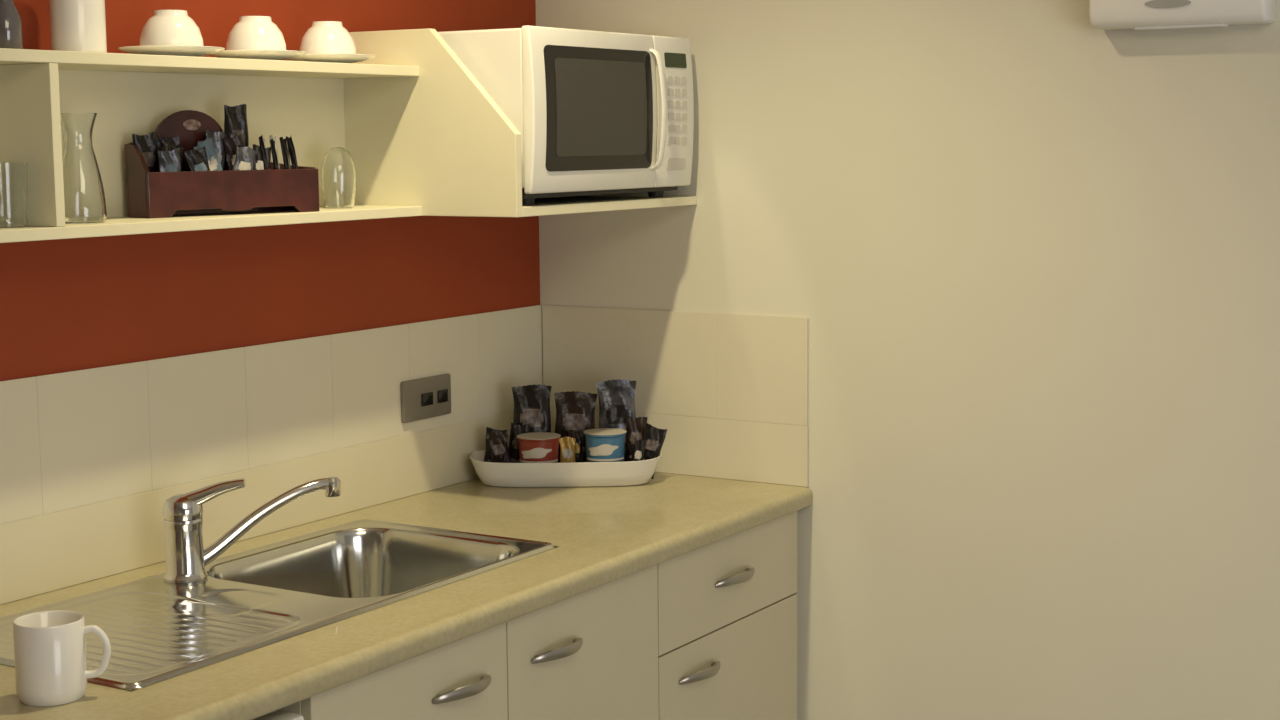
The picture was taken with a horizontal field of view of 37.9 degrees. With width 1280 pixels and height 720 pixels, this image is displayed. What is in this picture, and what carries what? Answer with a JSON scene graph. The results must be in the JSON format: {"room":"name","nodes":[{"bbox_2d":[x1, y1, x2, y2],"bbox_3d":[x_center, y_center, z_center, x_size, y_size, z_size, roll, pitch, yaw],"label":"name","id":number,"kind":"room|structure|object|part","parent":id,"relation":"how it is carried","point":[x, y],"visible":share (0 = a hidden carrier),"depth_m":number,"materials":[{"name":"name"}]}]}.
{"room":"kitchenette","nodes":[
{"label":"kitchenette","id":0,"kind":"room"},
{"bbox_2d":[0,0,539,380],"bbox_3d":[-1.555,0.114,1.592,0.100,2.500,5.000,4,8,32],"label":"wall","id":1,"kind":"structure","parent":0,"point":[73,304],"depth_m":2.98,"materials":[{"name":"red paint"}]},
{"bbox_2d":[0,305,542,604],"bbox_3d":[-0.877,0.183,2.600,0.005,0.311,2.599,4,8,32],"label":"tile backsplash","id":2,"kind":"structure","parent":1,"relation":"attached to","point":[91,460],"depth_m":2.97,"materials":[{"name":"tile"}]},
{"bbox_2d":[401,374,450,422],"bbox_3d":[-0.386,0.069,3.373,0.010,0.074,0.138,4,8,32],"label":"power outlet","id":3,"kind":"object","parent":2,"relation":"attached to","point":[427,397],"visible":1,"depth_m":3.37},
{"bbox_2d":[421,392,432,405],"bbox_3d":[-0.385,0.071,3.368,0.003,0.023,0.031,4,8,32],"label":"rocker switch","id":4,"kind":"object","parent":3,"relation":"attached to","point":[426,397],"depth_m":3.36,"materials":[{"name":"black plastic"}]},
{"bbox_2d":[438,389,447,402],"bbox_3d":[-0.361,0.066,3.406,0.003,0.023,0.028,4,8,32],"label":"rocker switch","id":5,"kind":"object","parent":3,"relation":"attached to","point":[442,393],"depth_m":3.40,"materials":[{"name":"black plastic"}]},
{"bbox_2d":[0,28,696,242],"bbox_3d":[-0.552,-0.349,2.735,0.358,0.305,1.916,4,8,32],"label":"open shelf unit","id":6,"kind":"object","parent":1,"relation":"attached to","point":[423,136],"visible":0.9,"depth_m":2.98,"materials":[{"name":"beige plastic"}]},
{"bbox_2d":[0,0,22,48],"bbox_3d":[-0.832,-0.453,2.440,0.042,0.097,0.042,4,8,32],"label":"glass shaker","id":7,"kind":"object","parent":6,"relation":"on","point":[10,20],"visible":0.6,"depth_m":2.43,"materials":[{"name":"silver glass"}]},
{"bbox_2d":[0,162,27,227],"bbox_3d":[-0.830,-0.215,2.431,0.060,0.084,0.060,4,8,32],"label":"drinking glass","id":8,"kind":"object","parent":6,"relation":"on","point":[13,175],"visible":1,"depth_m":2.41,"materials":[{"name":"clear glass"}]},
{"bbox_2d":[49,0,106,52],"bbox_3d":[-0.768,-0.486,2.541,0.075,0.138,0.075,4,8,32],"label":"canister","id":9,"kind":"object","parent":6,"relation":"on","point":[75,25],"visible":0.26,"depth_m":2.52,"materials":[{"name":"white ceramic"}]},
{"bbox_2d":[60,113,106,222],"bbox_3d":[-0.768,-0.263,2.554,0.067,0.149,0.067,4,8,32],"label":"glass carafe","id":10,"kind":"object","parent":6,"relation":"on","point":[84,195],"visible":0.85,"depth_m":2.53,"materials":[{"name":"clear glass"}]},
{"bbox_2d":[118,45,224,56],"bbox_3d":[-0.677,-0.444,2.693,0.151,0.016,0.151,4,8,32],"label":"saucer","id":11,"kind":"object","parent":6,"relation":"on","point":[172,50],"visible":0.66,"depth_m":2.64,"materials":[{"name":"white ceramic"}]},
{"bbox_2d":[139,10,203,45],"bbox_3d":[-0.677,-0.474,2.690,0.091,0.059,0.091,4,8,32],"label":"teacup","id":12,"kind":"object","parent":11,"relation":"on","point":[165,27],"visible":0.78,"depth_m":2.66,"materials":[{"name":"white ceramic"}]},
{"bbox_3d":[-0.849,-0.299,2.595,0.005,0.212,1.321,4,8,32],"label":"panel","id":13,"kind":"part","parent":6,"relation":"part of","materials":[{"name":"beige plastic"}]},
{"bbox_3d":[-0.781,-0.408,2.539,0.168,0.016,1.322,4,8,32],"label":"shelf","id":14,"kind":"part","parent":6,"relation":"part of","materials":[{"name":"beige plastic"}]},
{"bbox_3d":[-0.779,-0.181,2.566,0.168,0.016,1.322,4,8,32],"label":"shelf","id":15,"kind":"part","parent":6,"relation":"part of","materials":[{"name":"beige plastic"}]},
{"bbox_2d":[124,110,318,217],"bbox_3d":[-0.625,-0.297,2.798,0.294,0.156,0.065,-7,10,-44],"label":"wooden caddy","id":16,"kind":"object","parent":6,"relation":"on","point":[187,192],"visible":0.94,"depth_m":2.77,"materials":[{"name":"brown wood"}]},
{"bbox_3d":[-0.727,-0.259,2.701,0.007,0.106,0.051,-7,10,-44],"label":"panel","id":17,"kind":"part","parent":16,"relation":"part of","materials":[{"name":"brown wood"}]},
{"bbox_2d":[132,132,158,171],"bbox_3d":[-0.720,-0.280,2.725,0.046,0.109,0.011,-6,9,-40],"label":"sachet","id":18,"kind":"object","parent":16,"relation":"in","point":[146,143],"visible":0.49,"depth_m":2.72,"materials":[{"name":"black plastic"}]},
{"bbox_2d":[157,148,180,171],"bbox_3d":[-0.684,-0.267,2.719,0.010,0.086,0.041,5,9,41],"label":"sachet","id":19,"kind":"object","parent":16,"relation":"in","point":[169,161],"visible":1,"depth_m":2.71,"materials":[{"name":"grey plastic"}]},
{"bbox_2d":[154,136,184,170],"bbox_3d":[-0.689,-0.278,2.750,0.063,0.106,0.012,-5,8,-36],"label":"sachet","id":20,"kind":"object","parent":16,"relation":"in","point":[173,142],"visible":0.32,"depth_m":2.74,"materials":[{"name":"black plastic"}]},
{"bbox_2d":[159,142,183,171],"bbox_3d":[-0.691,-0.271,2.730,0.055,0.096,0.011,-6,9,-38],"label":"sachet","id":21,"kind":"object","parent":16,"relation":"in","point":[165,147],"visible":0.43,"depth_m":2.73,"materials":[{"name":"black plastic"}]},
{"bbox_2d":[184,146,209,170],"bbox_3d":[-0.647,-0.270,2.754,0.011,0.090,0.057,5,9,41],"label":"sachet","id":22,"kind":"object","parent":16,"relation":"in","point":[197,160],"visible":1,"depth_m":2.74,"materials":[{"name":"grey plastic"}]},
{"bbox_2d":[193,138,222,170],"bbox_3d":[-0.638,-0.279,2.779,0.011,0.103,0.066,5,9,38],"label":"sachet","id":23,"kind":"object","parent":16,"relation":"in","point":[215,163],"visible":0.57,"depth_m":2.77,"materials":[{"name":"plastic"}]},
{"bbox_2d":[197,141,218,165],"bbox_3d":[-0.651,-0.275,2.765,0.063,0.099,0.011,-6,9,-39],"label":"sachet","id":24,"kind":"object","parent":16,"relation":"in","point":[199,142],"visible":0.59,"depth_m":2.77,"materials":[{"name":"plastic"}]},
{"bbox_2d":[205,130,227,169],"bbox_3d":[-0.643,-0.288,2.795,0.060,0.113,0.011,-6,9,-39],"label":"sachet","id":25,"kind":"object","parent":16,"relation":"in","point":[216,137],"visible":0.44,"depth_m":2.80,"materials":[{"name":"grey plastic"}]},
{"bbox_3d":[-0.604,-0.250,2.783,0.294,0.066,0.007,-7,10,-44],"label":"panel","id":26,"kind":"part","parent":16,"relation":"part of","materials":[{"name":"brown wood"}]},
{"bbox_2d":[222,134,244,169],"bbox_3d":[-0.608,-0.289,2.821,0.010,0.108,0.054,5,9,41],"label":"sachet","id":27,"kind":"object","parent":16,"relation":"in","point":[230,145],"visible":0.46,"depth_m":2.81,"materials":[{"name":"black plastic"}]},
{"bbox_2d":[224,104,248,169],"bbox_3d":[-0.613,-0.315,2.833,0.042,0.149,0.015,-7,9,-44],"label":"packet","id":28,"kind":"object","parent":16,"relation":"in","point":[235,117],"visible":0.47,"depth_m":2.83,"materials":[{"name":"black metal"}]},
{"bbox_2d":[233,146,255,169],"bbox_3d":[-0.599,-0.277,2.801,0.054,0.089,0.011,-6,9,-37],"label":"sachet","id":29,"kind":"object","parent":16,"relation":"in","point":[244,159],"visible":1,"depth_m":2.80,"materials":[{"name":"grey plastic"}]},
{"bbox_2d":[253,144,270,169],"bbox_3d":[-0.578,-0.283,2.829,0.042,0.090,0.012,-5,8,-35],"label":"sachet","id":30,"kind":"object","parent":16,"relation":"in","point":[258,162],"visible":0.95,"depth_m":2.82,"materials":[{"name":"black plastic"}]},
{"bbox_2d":[259,136,267,169],"bbox_3d":[-0.570,-0.291,2.833,0.009,0.103,0.023,5,9,39],"label":"stick","id":31,"kind":"object","parent":16,"relation":"in","point":[261,142],"visible":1,"depth_m":2.83,"materials":[{"name":"black plastic"}]},
{"bbox_2d":[270,139,278,168],"bbox_3d":[-0.555,-0.290,2.847,0.020,0.097,0.011,-3,7,-23],"label":"stick","id":32,"kind":"object","parent":16,"relation":"in","point":[272,143],"visible":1,"depth_m":2.84,"materials":[{"name":"black plastic"}]},
{"bbox_2d":[269,135,279,168],"bbox_3d":[-0.557,-0.294,2.862,0.009,0.102,0.023,5,9,39],"label":"stick","id":33,"kind":"object","parent":16,"relation":"in","point":[270,136],"visible":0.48,"depth_m":2.85,"materials":[{"name":"white paper"}]},
{"bbox_2d":[279,137,289,168],"bbox_3d":[-0.542,-0.293,2.861,0.009,0.100,0.022,5,9,39],"label":"stick","id":34,"kind":"object","parent":16,"relation":"in","point":[283,142],"visible":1,"depth_m":2.85,"materials":[{"name":"black plastic"}]},
{"bbox_2d":[286,140,290,168],"bbox_3d":[-0.543,-0.294,2.876,0.009,0.097,0.022,5,9,38],"label":"stick","id":35,"kind":"object","parent":16,"relation":"in","point":[286,140],"visible":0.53,"depth_m":2.87,"materials":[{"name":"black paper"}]},
{"bbox_2d":[286,136,297,168],"bbox_3d":[-0.531,-0.295,2.871,0.009,0.102,0.031,5,9,41],"label":"stick","id":36,"kind":"object","parent":16,"relation":"in","point":[290,144],"visible":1,"depth_m":2.86,"materials":[{"name":"black plastic"}]},
{"bbox_3d":[-0.522,-0.267,2.902,0.007,0.070,0.051,-7,10,-44],"label":"panel","id":37,"kind":"part","parent":16,"relation":"part of","materials":[{"name":"brown wood"}]},
{"bbox_2d":[211,50,306,59],"bbox_3d":[-0.585,-0.462,2.841,0.151,0.016,0.151,4,8,32],"label":"saucer","id":38,"kind":"object","parent":6,"relation":"on","point":[241,54],"visible":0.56,"depth_m":2.79,"materials":[{"name":"white ceramic"}]},
{"bbox_2d":[226,16,285,49],"bbox_3d":[-0.585,-0.493,2.837,0.091,0.059,0.091,4,8,32],"label":"teacup","id":39,"kind":"object","parent":38,"relation":"on","point":[251,32],"visible":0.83,"depth_m":2.81,"materials":[{"name":"white ceramic"}]},
{"bbox_2d":[287,53,374,62],"bbox_3d":[-0.499,-0.480,2.982,0.151,0.016,0.151,4,8,32],"label":"saucer","id":40,"kind":"object","parent":6,"relation":"on","point":[319,57],"visible":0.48,"depth_m":2.93,"materials":[{"name":"white ceramic"}]},
{"bbox_2d":[300,21,355,53],"bbox_3d":[-0.500,-0.510,2.979,0.091,0.059,0.091,4,8,32],"label":"teacup","id":41,"kind":"object","parent":40,"relation":"on","point":[323,36],"visible":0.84,"depth_m":2.95,"materials":[{"name":"white ceramic"}]},
{"bbox_2d":[321,147,355,207],"bbox_3d":[-0.489,-0.296,3.019,0.057,0.098,0.057,4,8,32],"label":"glass","id":42,"kind":"object","parent":6,"relation":"on","point":[338,169],"visible":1,"depth_m":3.00,"materials":[{"name":"clear glass"}]},
{"bbox_3d":[-0.347,-0.390,3.064,0.358,0.305,0.016,4,8,32],"label":"panel","id":43,"kind":"part","parent":6,"relation":"part of","materials":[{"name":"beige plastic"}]},
{"bbox_2d":[438,26,693,204],"bbox_3d":[-0.175,-0.426,3.284,0.378,0.288,0.512,4,8,32],"label":"microwave oven","id":44,"kind":"object","parent":6,"relation":"on","point":[593,112],"visible":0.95,"depth_m":3.12,"materials":[{"name":"white plastic"}]},
{"bbox_3d":[-0.079,-0.421,3.147,0.023,0.268,0.382,4,8,32],"label":"door","id":45,"kind":"part","parent":44,"relation":"part of","materials":[{"name":"white plastic"}]},
{"bbox_3d":[-0.192,-0.304,3.309,0.315,0.017,0.488,4,8,32],"label":"plate","id":46,"kind":"part","parent":44,"relation":"part of","materials":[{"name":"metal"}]},
{"bbox_3d":[0.032,-0.442,3.289,0.032,0.214,0.015,4,8,32],"label":"handle","id":47,"kind":"part","parent":44,"relation":"part of","materials":[{"name":"white plastic"}]},
{"bbox_3d":[0.056,-0.448,3.364,0.023,0.268,0.128,4,8,32],"label":"control panel","id":48,"kind":"part","parent":44,"relation":"part of","materials":[{"name":"white plastic"}]},
{"bbox_3d":[-0.194,-0.277,3.325,0.358,0.016,0.560,4,8,32],"label":"microwave shelf","id":49,"kind":"part","parent":6,"relation":"part of","materials":[{"name":"beige plastic"}]},
{"bbox_2d":[536,0,1279,719],"bbox_3d":[1.955,-0.016,2.410,5.200,2.500,0.100,4,8,32],"label":"wall","id":50,"kind":"structure","parent":0,"point":[1029,251],"depth_m":3.19,"materials":[{"name":"beige paint"}]},
{"bbox_2d":[542,305,807,486],"bbox_3d":[0.057,0.062,3.540,0.584,0.311,0.004,4,8,32],"label":"tile backsplash","id":51,"kind":"structure","parent":50,"relation":"attached to","point":[729,392],"depth_m":3.50,"materials":[{"name":"tile"}]},
{"bbox_2d":[1089,0,1274,29],"bbox_3d":[0.848,-0.681,2.913,0.275,0.319,0.074,4,8,32],"label":"dispenser","id":52,"kind":"object","parent":50,"relation":"attached to","point":[1104,14],"visible":1,"depth_m":2.91,"materials":[{"name":"white plastic"}]},
{"bbox_3d":[0.626,1.544,0.413,5.200,0.100,5.200,4,8,32],"label":"floor","id":53,"kind":"structure","parent":0,"visible":0},
{"bbox_2d":[252,710,303,719],"bbox_3d":[-0.782,0.863,2.234,0.564,0.845,0.538,4,8,32],"label":"fridge","id":54,"kind":"object","parent":53,"relation":"on","point":[275,715],"visible":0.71,"depth_m":2.26,"materials":[{"name":"white plastic"}]},
{"bbox_2d":[276,565,658,719],"bbox_3d":[-0.415,0.779,2.832,0.607,0.862,0.826,4,8,32],"label":"base cabinet","id":55,"kind":"object","parent":53,"relation":"on","point":[592,654],"visible":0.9,"depth_m":2.71,"materials":[{"name":"beige laminate"}]},
{"bbox_3d":[-0.301,0.766,2.514,0.016,0.756,0.410,4,8,32],"label":"door","id":56,"kind":"part","parent":55,"relation":"part of","materials":[{"name":"beige laminate"}]},
{"bbox_2d":[0,472,812,719],"bbox_3d":[-0.622,0.372,2.465,0.599,0.036,2.599,4,8,32],"label":"countertop","id":57,"kind":"structure","parent":55,"relation":"on","point":[603,535],"depth_m":2.74,"materials":[{"name":"laminate"}]},
{"bbox_2d":[13,610,110,705],"bbox_3d":[-0.673,0.345,2.150,0.095,0.093,0.082,4,8,32],"label":"coffee mug","id":58,"kind":"object","parent":57,"relation":"on","point":[50,646],"visible":1,"depth_m":2.12,"materials":[{"name":"white ceramic"}]},
{"bbox_3d":[-0.629,0.338,2.157,0.032,0.064,0.009,-1,7,-5],"label":"handle","id":59,"kind":"part","parent":58,"relation":"part of","materials":[{"name":"white ceramic"}]},
{"bbox_2d":[0,519,558,690],"bbox_3d":[-0.530,0.403,2.667,0.400,0.160,0.890,4,8,32],"label":"sink","id":60,"kind":"object","parent":57,"relation":"in","point":[156,629],"visible":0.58,"depth_m":2.63,"materials":[{"name":"silver metal"}]},
{"bbox_2d":[163,477,340,582],"bbox_3d":[-0.568,0.241,2.753,0.273,0.145,0.074,-4,8,-25],"label":"mixer tap","id":61,"kind":"object","parent":60,"relation":"on","point":[187,558],"visible":1,"depth_m":2.70,"materials":[{"name":"silver metal"}]},
{"bbox_3d":[-0.634,0.202,2.709,0.120,0.055,0.058,-1,7,-3],"label":"lever","id":62,"kind":"part","parent":61,"relation":"part of","materials":[{"name":"silver metal"}]},
{"bbox_3d":[-0.554,0.242,2.777,0.229,0.116,0.024,-4,8,-30],"label":"spout","id":63,"kind":"part","parent":61,"relation":"part of","materials":[{"name":"silver metal"}]},
{"bbox_2d":[470,450,660,486],"bbox_3d":[-0.138,0.201,3.477,0.356,0.054,0.152,-1,7,0],"label":"serving tray","id":64,"kind":"object","parent":57,"relation":"on","point":[630,473],"visible":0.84,"depth_m":3.41,"materials":[{"name":"white ceramic"}]},
{"bbox_2d":[484,427,507,461],"bbox_3d":[-0.270,0.172,3.477,0.050,0.095,0.016,-1,7,0],"label":"sachet","id":65,"kind":"object","parent":64,"relation":"in","point":[487,458],"visible":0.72,"depth_m":3.47,"materials":[{"name":"black plastic"}]},
{"bbox_2d":[486,431,510,462],"bbox_3d":[-0.259,0.178,3.460,0.052,0.095,0.016,0,7,5],"label":"sachet","id":66,"kind":"object","parent":64,"relation":"in","point":[497,441],"visible":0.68,"depth_m":3.45,"materials":[{"name":"black plastic"}]},
{"bbox_2d":[508,423,530,462],"bbox_3d":[-0.229,0.169,3.485,0.051,0.106,0.016,-1,7,-3],"label":"sachet","id":67,"kind":"object","parent":64,"relation":"in","point":[515,430],"visible":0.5,"depth_m":3.48,"materials":[{"name":"black plastic"}]},
{"bbox_2d":[512,384,551,432],"bbox_3d":[-0.203,0.132,3.502,0.076,0.173,0.027,-1,7,-4],"label":"pouch","id":68,"kind":"object","parent":64,"relation":"in","point":[531,402],"visible":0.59,"depth_m":3.49,"materials":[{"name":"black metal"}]},
{"bbox_2d":[517,432,560,462],"bbox_3d":[-0.187,0.182,3.450,0.082,0.085,0.082,-1,7,0],"label":"tub","id":69,"kind":"object","parent":64,"relation":"in","point":[535,447],"visible":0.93,"depth_m":3.42,"materials":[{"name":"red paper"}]},
{"bbox_3d":[-0.188,0.140,3.445,0.082,0.001,0.082,-1,7,0],"label":"foil lid","id":70,"kind":"part","parent":69,"relation":"part of","materials":[{"name":"white metal"}]},
{"bbox_2d":[559,437,575,462],"bbox_3d":[-0.134,0.182,3.453,0.031,0.083,0.017,-1,7,0],"label":"sachet","id":71,"kind":"object","parent":64,"relation":"in","point":[567,444],"visible":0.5,"depth_m":3.45,"materials":[{"name":"gold metal"}]},
{"bbox_2d":[554,391,597,462],"bbox_3d":[-0.122,0.138,3.507,0.087,0.160,0.028,-1,7,-5],"label":"pouch","id":72,"kind":"object","parent":64,"relation":"in","point":[575,411],"visible":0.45,"depth_m":3.50,"materials":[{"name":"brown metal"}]},
{"bbox_2d":[569,429,583,462],"bbox_3d":[-0.117,0.176,3.464,0.028,0.095,0.019,-4,7,-24],"label":"sachet","id":73,"kind":"object","parent":64,"relation":"in","point":[573,434],"visible":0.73,"depth_m":3.46,"materials":[{"name":"black plastic"}]},
{"bbox_2d":[584,428,626,461],"bbox_3d":[-0.064,0.178,3.448,0.080,0.092,0.080,-1,7,0],"label":"tub","id":74,"kind":"object","parent":64,"relation":"in","point":[602,444],"visible":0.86,"depth_m":3.42,"materials":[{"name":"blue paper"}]},
{"bbox_3d":[-0.065,0.132,3.442,0.080,0.001,0.080,-1,7,0],"label":"foil lid","id":75,"kind":"part","parent":74,"relation":"part of","materials":[{"name":"white paper"}]},
{"bbox_2d":[596,379,635,461],"bbox_3d":[-0.041,0.127,3.502,0.081,0.182,0.027,-1,7,-2],"label":"pouch","id":76,"kind":"object","parent":64,"relation":"in","point":[616,397],"visible":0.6,"depth_m":3.49,"materials":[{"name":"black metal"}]},
{"bbox_2d":[625,416,647,461],"bbox_3d":[-0.008,0.161,3.485,0.045,0.111,0.016,-1,7,-1],"label":"sachet","id":77,"kind":"object","parent":64,"relation":"in","point":[635,426],"visible":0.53,"depth_m":3.48,"materials":[{"name":"brown plastic"}]},
{"bbox_2d":[631,439,646,460],"bbox_3d":[-0.006,0.185,3.442,0.038,0.079,0.016,0,7,2],"label":"sachet","id":78,"kind":"object","parent":64,"relation":"in","point":[639,448],"visible":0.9,"depth_m":3.44,"materials":[{"name":"black plastic"}]},
{"bbox_2d":[642,423,667,478],"bbox_3d":[0.018,0.170,3.467,0.066,0.106,0.016,-1,7,0],"label":"sachet","id":79,"kind":"object","parent":64,"relation":"in","point":[655,437],"visible":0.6,"depth_m":3.46,"materials":[{"name":"black plastic"}]},
{"bbox_3d":[-0.233,0.447,2.545,0.034,0.020,0.129,4,8,32],"label":"handle","id":80,"kind":"part","parent":55,"relation":"part of","materials":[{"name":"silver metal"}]},
{"bbox_3d":[-0.112,0.425,2.740,0.034,0.020,0.129,4,8,32],"label":"handle","id":81,"kind":"part","parent":55,"relation":"part of","materials":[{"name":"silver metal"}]},
{"bbox_3d":[-0.083,0.723,2.863,0.016,0.756,0.411,4,8,32],"label":"door","id":82,"kind":"part","parent":55,"relation":"part of","materials":[{"name":"beige laminate"}]},
{"bbox_2d":[657,511,796,719],"bbox_3d":[-0.065,0.709,3.395,0.607,0.862,0.504,4,8,32],"label":"base cabinet","id":83,"kind":"object","parent":53,"relation":"on","point":[727,607],"visible":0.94,"depth_m":3.21,"materials":[{"name":"beige laminate"}]},
{"bbox_3d":[0.110,0.519,3.111,0.034,0.020,0.129,4,8,32],"label":"handle","id":84,"kind":"part","parent":83,"relation":"part of","materials":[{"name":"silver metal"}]},
{"bbox_3d":[0.153,0.376,3.211,0.016,0.154,0.491,4,8,32],"label":"drawer","id":85,"kind":"part","parent":83,"relation":"part of","materials":[{"name":"beige laminate"}]},
{"bbox_3d":[0.156,0.752,3.256,0.016,0.599,0.491,4,8,32],"label":"door","id":86,"kind":"part","parent":83,"relation":"part of","materials":[{"name":"beige laminate"}]},
{"bbox_3d":[0.173,0.370,3.197,0.034,0.020,0.129,4,8,32],"label":"handle","id":87,"kind":"part","parent":83,"relation":"part of","materials":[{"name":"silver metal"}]}
]}

